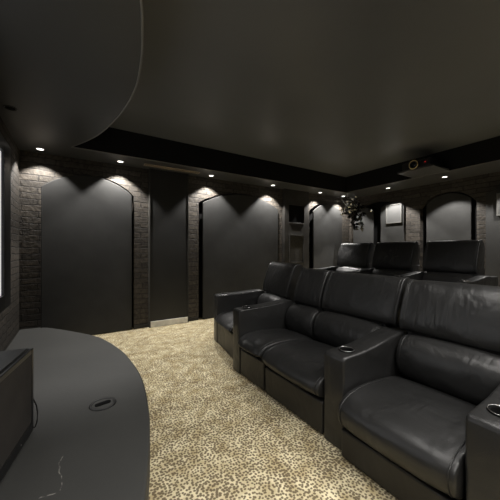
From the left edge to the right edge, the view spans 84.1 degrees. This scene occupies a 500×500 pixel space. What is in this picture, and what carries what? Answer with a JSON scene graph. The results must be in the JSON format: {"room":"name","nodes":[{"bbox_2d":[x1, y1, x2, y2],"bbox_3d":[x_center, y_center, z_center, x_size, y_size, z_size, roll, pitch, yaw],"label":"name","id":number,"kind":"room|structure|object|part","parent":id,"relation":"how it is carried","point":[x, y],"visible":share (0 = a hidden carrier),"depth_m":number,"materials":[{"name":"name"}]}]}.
{"room":"home theater","nodes":[
{"label":"home theater","id":0,"kind":"room"},
{"bbox_2d":[0,117,18,350],"bbox_3d":[-1.389,-0.200,0.986,0.100,2.800,5.850,0,0,-32],"label":"wall","id":1,"kind":"structure","parent":0,"point":[9,318],"depth_m":3.17,"materials":[{"name":"grey paint"}]},
{"bbox_2d":[0,132,10,312],"bbox_3d":[-1.484,-0.215,1.329,0.095,1.430,2.770,0,0,-32],"label":"projection screen","id":2,"kind":"object","parent":1,"relation":"attached to","point":[5,150],"visible":1,"depth_m":2.34,"materials":[{"name":"white"}]},
{"bbox_2d":[19,150,348,329],"bbox_3d":[-0.235,-0.200,5.300,6.650,2.800,0.220,0,0,-32],"label":"wall","id":3,"kind":"structure","parent":0,"point":[36,170],"depth_m":4.23,"materials":[{"name":"black brick"}]},
{"bbox_2d":[41,175,131,334],"bbox_3d":[-2.244,0.077,3.881,1.091,2.225,0.035,0,0,-32],"label":"arched panel","id":4,"kind":"object","parent":3,"relation":"attached to","point":[86,221],"visible":0.91,"depth_m":3.84,"materials":[{"name":"grey fabric"}]},
{"bbox_2d":[134,324,148,328],"bbox_3d":[-1.671,1.175,4.258,0.210,0.050,0.012,0,0,-32],"label":"baseboard","id":5,"kind":"structure","parent":3,"relation":"attached to","point":[143,325],"depth_m":4.25,"materials":[{"name":"black paint"}]},
{"bbox_2d":[148,168,188,327],"bbox_3d":[-1.300,-0.030,4.455,0.624,2.460,0.074,0,0,-32],"label":"door","id":6,"kind":"structure","parent":3,"relation":"in","point":[168,191],"depth_m":4.42,"materials":[{"name":"black paint"}]},
{"bbox_3d":[-1.282,1.150,4.428,0.590,0.090,0.010,0,0,-32],"label":"kick plate","id":7,"kind":"part","parent":6,"relation":"part of","materials":[{"name":"metal"}]},
{"bbox_2d":[189,317,198,320],"bbox_3d":[-0.967,1.175,4.701,0.197,0.050,0.012,0,0,-32],"label":"baseboard","id":8,"kind":"structure","parent":3,"relation":"attached to","point":[194,318],"depth_m":4.71,"materials":[{"name":"black paint"}]},
{"bbox_2d":[202,194,277,318],"bbox_3d":[-0.126,0.077,5.215,1.635,2.225,0.035,0,0,-32],"label":"arched panel","id":9,"kind":"object","parent":3,"relation":"attached to","point":[240,232],"visible":0.9,"depth_m":5.09,"materials":[{"name":"grey fabric"}]},
{"bbox_2d":[313,204,341,268],"bbox_3d":[1.808,-0.072,6.432,0.945,1.975,0.035,0,0,-32],"label":"arched panel","id":10,"kind":"object","parent":3,"relation":"attached to","point":[327,219],"visible":0.7,"depth_m":6.38,"materials":[{"name":"grey fabric"}]},
{"bbox_2d":[93,318,398,499],"bbox_3d":[1.329,1.250,2.816,6.650,0.100,6.050,0,0,-32],"label":"floor","id":11,"kind":"structure","parent":0,"point":[215,434],"depth_m":1.79,"materials":[{"name":"carpet"}]},
{"bbox_2d":[0,327,149,499],"bbox_3d":[-1.238,1.099,1.822,1.042,0.199,4.591,0,0,-32],"label":"stage","id":12,"kind":"object","parent":11,"relation":"on","point":[73,451],"visible":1,"depth_m":1.57,"materials":[{"name":"paint"}]},
{"bbox_2d":[0,348,37,481],"bbox_3d":[-1.234,0.762,1.186,0.358,0.462,0.638,0,0,-21],"label":"floor speaker","id":13,"kind":"object","parent":12,"relation":"on","point":[16,366],"visible":1,"depth_m":1.33,"materials":[{"name":"black plastic"}]},
{"bbox_3d":[-1.246,0.534,1.172,0.315,0.006,0.580,0,0,-21],"label":"lid","id":14,"kind":"part","parent":13,"relation":"part of","materials":[{"name":"black paint"}]},
{"bbox_2d":[89,397,115,410],"bbox_3d":[-0.955,0.996,1.798,0.160,0.008,0.160,0,0,-42],"label":"pocket","id":15,"kind":"object","parent":12,"relation":"on","point":[101,404],"visible":1,"depth_m":1.79,"materials":[{"name":"black plastic"}]},
{"bbox_3d":[-0.955,0.998,1.798,0.123,0.002,0.123,0,0,-42],"label":"plate","id":16,"kind":"part","parent":15,"relation":"part of","materials":[{"name":"paint"}]},
{"bbox_2d":[214,262,304,357],"bbox_3d":[0.073,0.683,3.517,0.998,1.034,0.776,0,0,-23],"label":"recliner chair","id":17,"kind":"object","parent":11,"relation":"on","point":[280,280],"visible":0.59,"depth_m":3.54,"materials":[{"name":"black leather"}]},
{"bbox_2d":[215,311,232,330],"bbox_3d":[-0.031,0.878,3.386,0.719,0.209,0.618,0,0,-23],"label":"seat cushion","id":18,"kind":"object","parent":17,"relation":"on","point":[224,319],"depth_m":3.33,"materials":[{"name":"black leather"}]},
{"bbox_3d":[-0.038,0.877,3.810,0.910,0.645,0.150,0,0,-23],"label":"arm","id":19,"kind":"part","parent":17,"relation":"part of","materials":[{"name":"black leather"}]},
{"bbox_2d":[257,293,284,303],"bbox_3d":[0.296,0.725,3.526,0.222,0.306,0.615,0,0,-23],"label":"lumbar cushion","id":20,"kind":"object","parent":17,"relation":"on","point":[261,297],"depth_m":3.55,"materials":[{"name":"black leather"}]},
{"bbox_3d":[0.441,0.739,3.588,0.215,0.478,0.616,0,0,-23],"label":"panel","id":21,"kind":"part","parent":17,"relation":"part of","materials":[{"name":"black leather"}]},
{"bbox_2d":[263,262,302,298],"bbox_3d":[0.412,0.375,3.598,0.238,0.418,0.657,0,0,-23],"label":"cushion","id":22,"kind":"object","parent":17,"relation":"on","point":[280,280],"depth_m":3.44,"materials":[{"name":"black leather"}]},
{"bbox_2d":[233,268,409,449],"bbox_3d":[0.561,0.701,2.442,0.998,0.999,1.365,0,0,-32],"label":"sofa","id":23,"kind":"object","parent":11,"relation":"on","point":[341,332],"visible":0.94,"depth_m":2.23,"materials":[{"name":"black leather"}]},
{"bbox_3d":[0.246,0.875,2.968,0.910,0.650,0.140,0,0,-32],"label":"arm","id":24,"kind":"part","parent":23,"relation":"part of","materials":[{"name":"black leather"}]},
{"bbox_2d":[237,329,312,357],"bbox_3d":[0.257,0.880,2.649,0.719,0.205,0.394,0,0,-32],"label":"seat cushion","id":25,"kind":"object","parent":23,"relation":"on","point":[253,343],"depth_m":2.56,"materials":[{"name":"black leather"}]},
{"bbox_2d":[262,340,335,396],"bbox_3d":[0.535,0.885,2.198,0.693,0.182,0.642,0,0,-32],"label":"seat cushion","id":26,"kind":"object","parent":23,"relation":"on","point":[299,364],"depth_m":2.07,"materials":[{"name":"black leather"}]},
{"bbox_2d":[286,304,320,338],"bbox_3d":[0.558,0.725,2.839,0.222,0.307,0.391,0,0,-32],"label":"lumbar cushion","id":27,"kind":"object","parent":23,"relation":"on","point":[300,318],"depth_m":2.75,"materials":[{"name":"black leather"}]},
{"bbox_3d":[0.691,0.739,2.923,0.215,0.478,0.392,0,0,-32],"label":"panel","id":28,"kind":"part","parent":23,"relation":"part of","materials":[{"name":"black leather"}]},
{"bbox_2d":[294,268,332,308],"bbox_3d":[0.672,0.393,2.911,0.238,0.383,0.393,0,0,-32],"label":"cushion","id":29,"kind":"object","parent":23,"relation":"on","point":[311,283],"depth_m":2.84,"materials":[{"name":"black leather"}]},
{"bbox_2d":[314,312,382,346],"bbox_3d":[0.840,0.725,2.390,0.222,0.306,0.640,0,0,-32],"label":"lumbar cushion","id":30,"kind":"object","parent":23,"relation":"on","point":[332,329],"depth_m":2.36,"materials":[{"name":"black leather"}]},
{"bbox_3d":[0.974,0.739,2.474,0.215,0.478,0.641,0,0,-32],"label":"panel","id":31,"kind":"part","parent":23,"relation":"part of","materials":[{"name":"black leather"}]},
{"bbox_3d":[0.894,0.890,1.939,0.910,0.620,0.159,0,0,-32],"label":"arm","id":32,"kind":"part","parent":23,"relation":"part of","materials":[{"name":"black leather"}]},
{"bbox_2d":[322,271,409,326],"bbox_3d":[0.981,0.398,2.420,0.249,0.386,0.743,0,0,-32],"label":"cushion","id":33,"kind":"object","parent":23,"relation":"on","point":[376,300],"depth_m":2.31,"materials":[{"name":"black leather"}]},
{"bbox_2d":[337,279,499,499],"bbox_3d":[1.085,0.708,1.526,0.998,0.984,0.806,0,0,-32],"label":"recliner chair","id":34,"kind":"object","parent":11,"relation":"on","point":[433,433],"visible":1,"depth_m":1.48,"materials":[{"name":"black leather"}]},
{"bbox_2d":[337,376,475,498],"bbox_3d":[0.921,0.913,1.500,0.692,0.213,0.596,0,0,-32],"label":"seat cushion","id":35,"kind":"object","parent":34,"relation":"on","point":[418,429],"depth_m":1.35,"materials":[{"name":"black leather"}]},
{"bbox_2d":[396,334,499,404],"bbox_3d":[1.226,0.725,1.692,0.222,0.306,0.594,0,0,-32],"label":"lumbar cushion","id":36,"kind":"object","parent":34,"relation":"on","point":[465,372],"depth_m":1.63,"materials":[{"name":"black leather"}]},
{"bbox_2d":[399,279,499,352],"bbox_3d":[1.330,0.401,1.781,0.249,0.381,0.637,0,0,-32],"label":"cushion","id":37,"kind":"object","parent":34,"relation":"on","point":[462,315],"depth_m":1.73,"materials":[{"name":"black leather"}]},
{"bbox_3d":[1.360,0.739,1.776,0.215,0.478,0.595,0,0,-32],"label":"panel","id":38,"kind":"part","parent":34,"relation":"part of","materials":[{"name":"black leather"}]},
{"bbox_3d":[1.268,0.890,1.261,0.910,0.620,0.162,0,0,-32],"label":"arm","id":39,"kind":"part","parent":34,"relation":"part of","materials":[{"name":"black leather"}]},
{"bbox_2d":[0,0,499,198],"bbox_3d":[1.313,-1.430,2.747,6.350,0.340,5.750,0,0,-32],"label":"ceiling","id":40,"kind":"structure","parent":0,"point":[69,68],"depth_m":2.47,"materials":[{"name":"grey paint"}]},
{"bbox_2d":[2,105,17,110],"bbox_3d":[-2.125,-1.257,2.455,0.104,0.006,0.104,0,0,-32],"label":"ceiling fitting","id":41,"kind":"object","parent":40,"relation":"attached to","point":[8,107],"visible":1,"depth_m":2.46,"materials":[{"name":"black plastic"}]},
{"bbox_2d":[71,0,143,146],"bbox_3d":[-1.051,-1.260,1.720,0.714,0.012,3.977,0,0,-24],"label":"trim","id":42,"kind":"structure","parent":40,"relation":"attached to","point":[141,1],"depth_m":1.90,"materials":[{"name":"paint"}]},
{"bbox_2d":[144,164,199,173],"bbox_3d":[-1.192,-1.256,4.295,0.860,0.008,0.090,0,0,-32],"label":"air slot","id":43,"kind":"object","parent":40,"relation":"attached to","point":[157,166],"visible":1,"depth_m":4.27,"materials":[{"name":"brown metal"}]},
{"bbox_2d":[72,147,498,192],"bbox_3d":[1.180,-1.260,2.801,5.082,0.010,4.582,0,0,-32],"label":"trim","id":44,"kind":"structure","parent":40,"relation":"attached to","point":[72,147],"depth_m":4.32,"materials":[{"name":"paint"}]},
{"bbox_2d":[397,164,448,177],"bbox_3d":[2.801,-1.274,4.494,0.510,0.029,0.550,0,0,-32],"label":"shelf","id":45,"kind":"object","parent":40,"relation":"attached to","point":[430,169],"visible":1,"depth_m":4.44,"materials":[{"name":"grey paint"}]},
{"bbox_2d":[402,157,442,170],"bbox_3d":[2.756,-1.340,4.465,0.478,0.148,0.440,0,0,-32],"label":"projector","id":46,"kind":"object","parent":45,"relation":"on","point":[413,164],"visible":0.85,"depth_m":4.32,"materials":[{"name":"black plastic"}]},
{"bbox_2d":[282,189,308,268],"bbox_3d":[0.980,-0.172,5.875,0.680,2.175,0.098,0,0,-32],"label":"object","id":47,"kind":"structure","parent":0,"point":[295,203],"depth_m":5.85,"materials":[{"name":"black paint"}]},
{"bbox_3d":[0.967,-0.025,5.878,0.380,0.550,0.058,0,0,-32],"label":"weave panel","id":48,"kind":"part","parent":47,"relation":"part of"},
{"bbox_3d":[0.989,-0.025,5.843,0.420,0.590,0.024,0,0,-32],"label":"panel frame","id":49,"kind":"part","parent":47,"relation":"part of","materials":[{"name":"brown wood"}]},
{"bbox_2d":[110,0,499,176],"bbox_3d":[1.329,-1.650,2.816,6.650,0.100,6.050,0,0,-32],"label":"ceiling","id":50,"kind":"structure","parent":0,"point":[344,88],"depth_m":2.58,"materials":[{"name":"grey paint"}]},
{"bbox_2d":[349,171,499,275],"bbox_3d":[4.119,-0.200,4.455,0.220,2.800,5.850,0,0,-32],"label":"wall","id":51,"kind":"structure","parent":0,"point":[415,199],"depth_m":5.44,"materials":[{"name":"black brick"}]},
{"bbox_2d":[351,207,373,242],"bbox_3d":[2.650,-0.043,6.544,0.035,1.915,0.590,0,0,-32],"label":"arched panel","id":52,"kind":"object","parent":51,"relation":"attached to","point":[367,236],"visible":0.3,"depth_m":6.45,"materials":[{"name":"grey fabric"}]},
{"bbox_2d":[381,202,404,241],"bbox_3d":[3.034,-0.052,5.911,0.035,1.935,0.510,0,0,-32],"label":"arched panel","id":53,"kind":"object","parent":51,"relation":"attached to","point":[393,232],"visible":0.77,"depth_m":5.89,"materials":[{"name":"grey fabric"}]},
{"bbox_2d":[386,203,401,223],"bbox_3d":[3.035,-0.765,5.847,0.028,0.400,0.340,0,0,-32],"label":"wall picture","id":54,"kind":"object","parent":53,"relation":"attached to","point":[394,211],"visible":1,"depth_m":5.83,"materials":[{"name":"grey paint"}]},
{"bbox_2d":[426,193,471,271],"bbox_3d":[3.653,-0.062,5.116,0.035,1.955,0.725,0,0,-32],"label":"arched panel","id":55,"kind":"object","parent":51,"relation":"attached to","point":[448,216],"visible":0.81,"depth_m":5.08,"materials":[{"name":"grey fabric"}]},
{"bbox_2d":[486,187,499,286],"bbox_3d":[4.168,-0.072,4.093,0.035,1.975,1.085,0,0,-32],"label":"arched panel","id":56,"kind":"object","parent":51,"relation":"attached to","point":[492,221],"visible":0.73,"depth_m":4.47,"materials":[{"name":"grey fabric"}]},
{"bbox_2d":[496,193,499,215],"bbox_3d":[4.061,-0.720,4.200,0.028,0.360,0.500,0,0,-32],"label":"wall picture","id":57,"kind":"object","parent":56,"relation":"attached to","point":[497,194],"visible":1,"depth_m":4.39,"materials":[{"name":"grey paint"}]},
{"bbox_3d":[2.942,1.060,3.773,2.500,0.280,5.750,0,0,-32],"label":"floor","id":58,"kind":"structure","parent":0,"visible":0},
{"bbox_2d":[318,243,374,271],"bbox_3d":[1.556,0.396,4.775,0.998,1.048,0.706,0,0,-32],"label":"recliner chair","id":59,"kind":"object","parent":58,"relation":"on","point":[351,256],"visible":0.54,"depth_m":4.83,"materials":[{"name":"black leather"}]},
{"bbox_3d":[1.410,0.610,5.033,0.910,0.620,0.115,0,0,-32],"label":"arm","id":60,"kind":"part","parent":59,"relation":"part of","materials":[{"name":"black leather"}]},
{"bbox_2d":[335,266,363,271],"bbox_3d":[1.765,0.445,4.834,0.222,0.306,0.581,0,0,-32],"label":"lumbar cushion","id":61,"kind":"object","parent":59,"relation":"on","point":[342,268],"depth_m":4.85,"materials":[{"name":"black leather"}]},
{"bbox_2d":[337,243,374,266],"bbox_3d":[1.868,0.088,4.925,0.238,0.433,0.628,0,0,-32],"label":"cushion","id":62,"kind":"object","parent":59,"relation":"on","point":[349,254],"depth_m":4.82,"materials":[{"name":"black leather"}]},
{"bbox_3d":[1.899,0.459,4.918,0.215,0.478,0.582,0,0,-32],"label":"panel","id":63,"kind":"part","parent":59,"relation":"part of","materials":[{"name":"black leather"}]},
{"bbox_2d":[340,196,372,242],"bbox_3d":[2.313,-0.144,6.146,0.592,2.129,0.566,0,0,-32],"label":"artificial tree","id":64,"kind":"object","parent":58,"relation":"on","point":[351,209],"visible":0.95,"depth_m":6.16,"materials":[{"name":"green plant"}]},
{"bbox_2d":[345,241,419,275],"bbox_3d":[1.940,0.396,4.166,0.998,1.048,0.706,0,0,-32],"label":"recliner chair","id":65,"kind":"object","parent":58,"relation":"on","point":[389,258],"visible":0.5,"depth_m":4.21,"materials":[{"name":"black leather"}]},
{"bbox_3d":[1.794,0.610,4.424,0.910,0.620,0.115,0,0,-32],"label":"arm","id":66,"kind":"part","parent":65,"relation":"part of","materials":[{"name":"black leather"}]},
{"bbox_2d":[371,269,409,275],"bbox_3d":[2.149,0.445,4.225,0.222,0.306,0.581,0,0,-32],"label":"lumbar cushion","id":67,"kind":"object","parent":65,"relation":"on","point":[387,272],"depth_m":4.18,"materials":[{"name":"black leather"}]},
{"bbox_2d":[372,241,418,269],"bbox_3d":[2.252,0.088,4.316,0.238,0.433,0.628,0,0,-32],"label":"cushion","id":68,"kind":"object","parent":65,"relation":"on","point":[387,255],"depth_m":4.21,"materials":[{"name":"black leather"}]},
{"bbox_3d":[2.282,0.459,4.309,0.215,0.478,0.582,0,0,-32],"label":"panel","id":69,"kind":"part","parent":65,"relation":"part of","materials":[{"name":"black leather"}]},
{"bbox_2d":[394,240,497,285],"bbox_3d":[2.387,0.396,3.456,0.998,1.048,0.835,0,0,-32],"label":"recliner chair","id":70,"kind":"object","parent":58,"relation":"on","point":[456,261],"visible":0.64,"depth_m":3.54,"materials":[{"name":"black leather"}]},
{"bbox_3d":[2.207,0.610,3.768,0.910,0.620,0.115,0,0,-32],"label":"arm","id":71,"kind":"part","parent":70,"relation":"part of","materials":[{"name":"black leather"}]},
{"bbox_2d":[422,272,474,281],"bbox_3d":[2.562,0.445,3.569,0.222,0.306,0.581,0,0,-32],"label":"lumbar cushion","id":72,"kind":"object","parent":70,"relation":"on","point":[430,276],"depth_m":3.53,"materials":[{"name":"black leather"}]},
{"bbox_2d":[423,240,483,273],"bbox_3d":[2.665,0.088,3.660,0.238,0.433,0.628,0,0,-32],"label":"cushion","id":73,"kind":"object","parent":70,"relation":"on","point":[450,256],"depth_m":3.56,"materials":[{"name":"black leather"}]},
{"bbox_3d":[2.695,0.459,3.653,0.215,0.478,0.582,0,0,-32],"label":"panel","id":74,"kind":"part","parent":70,"relation":"part of","materials":[{"name":"black leather"}]},
{"bbox_3d":[2.590,0.610,3.159,0.910,0.620,0.115,0,0,-32],"label":"arm","id":75,"kind":"part","parent":70,"relation":"part of","materials":[{"name":"black leather"}]}
]}

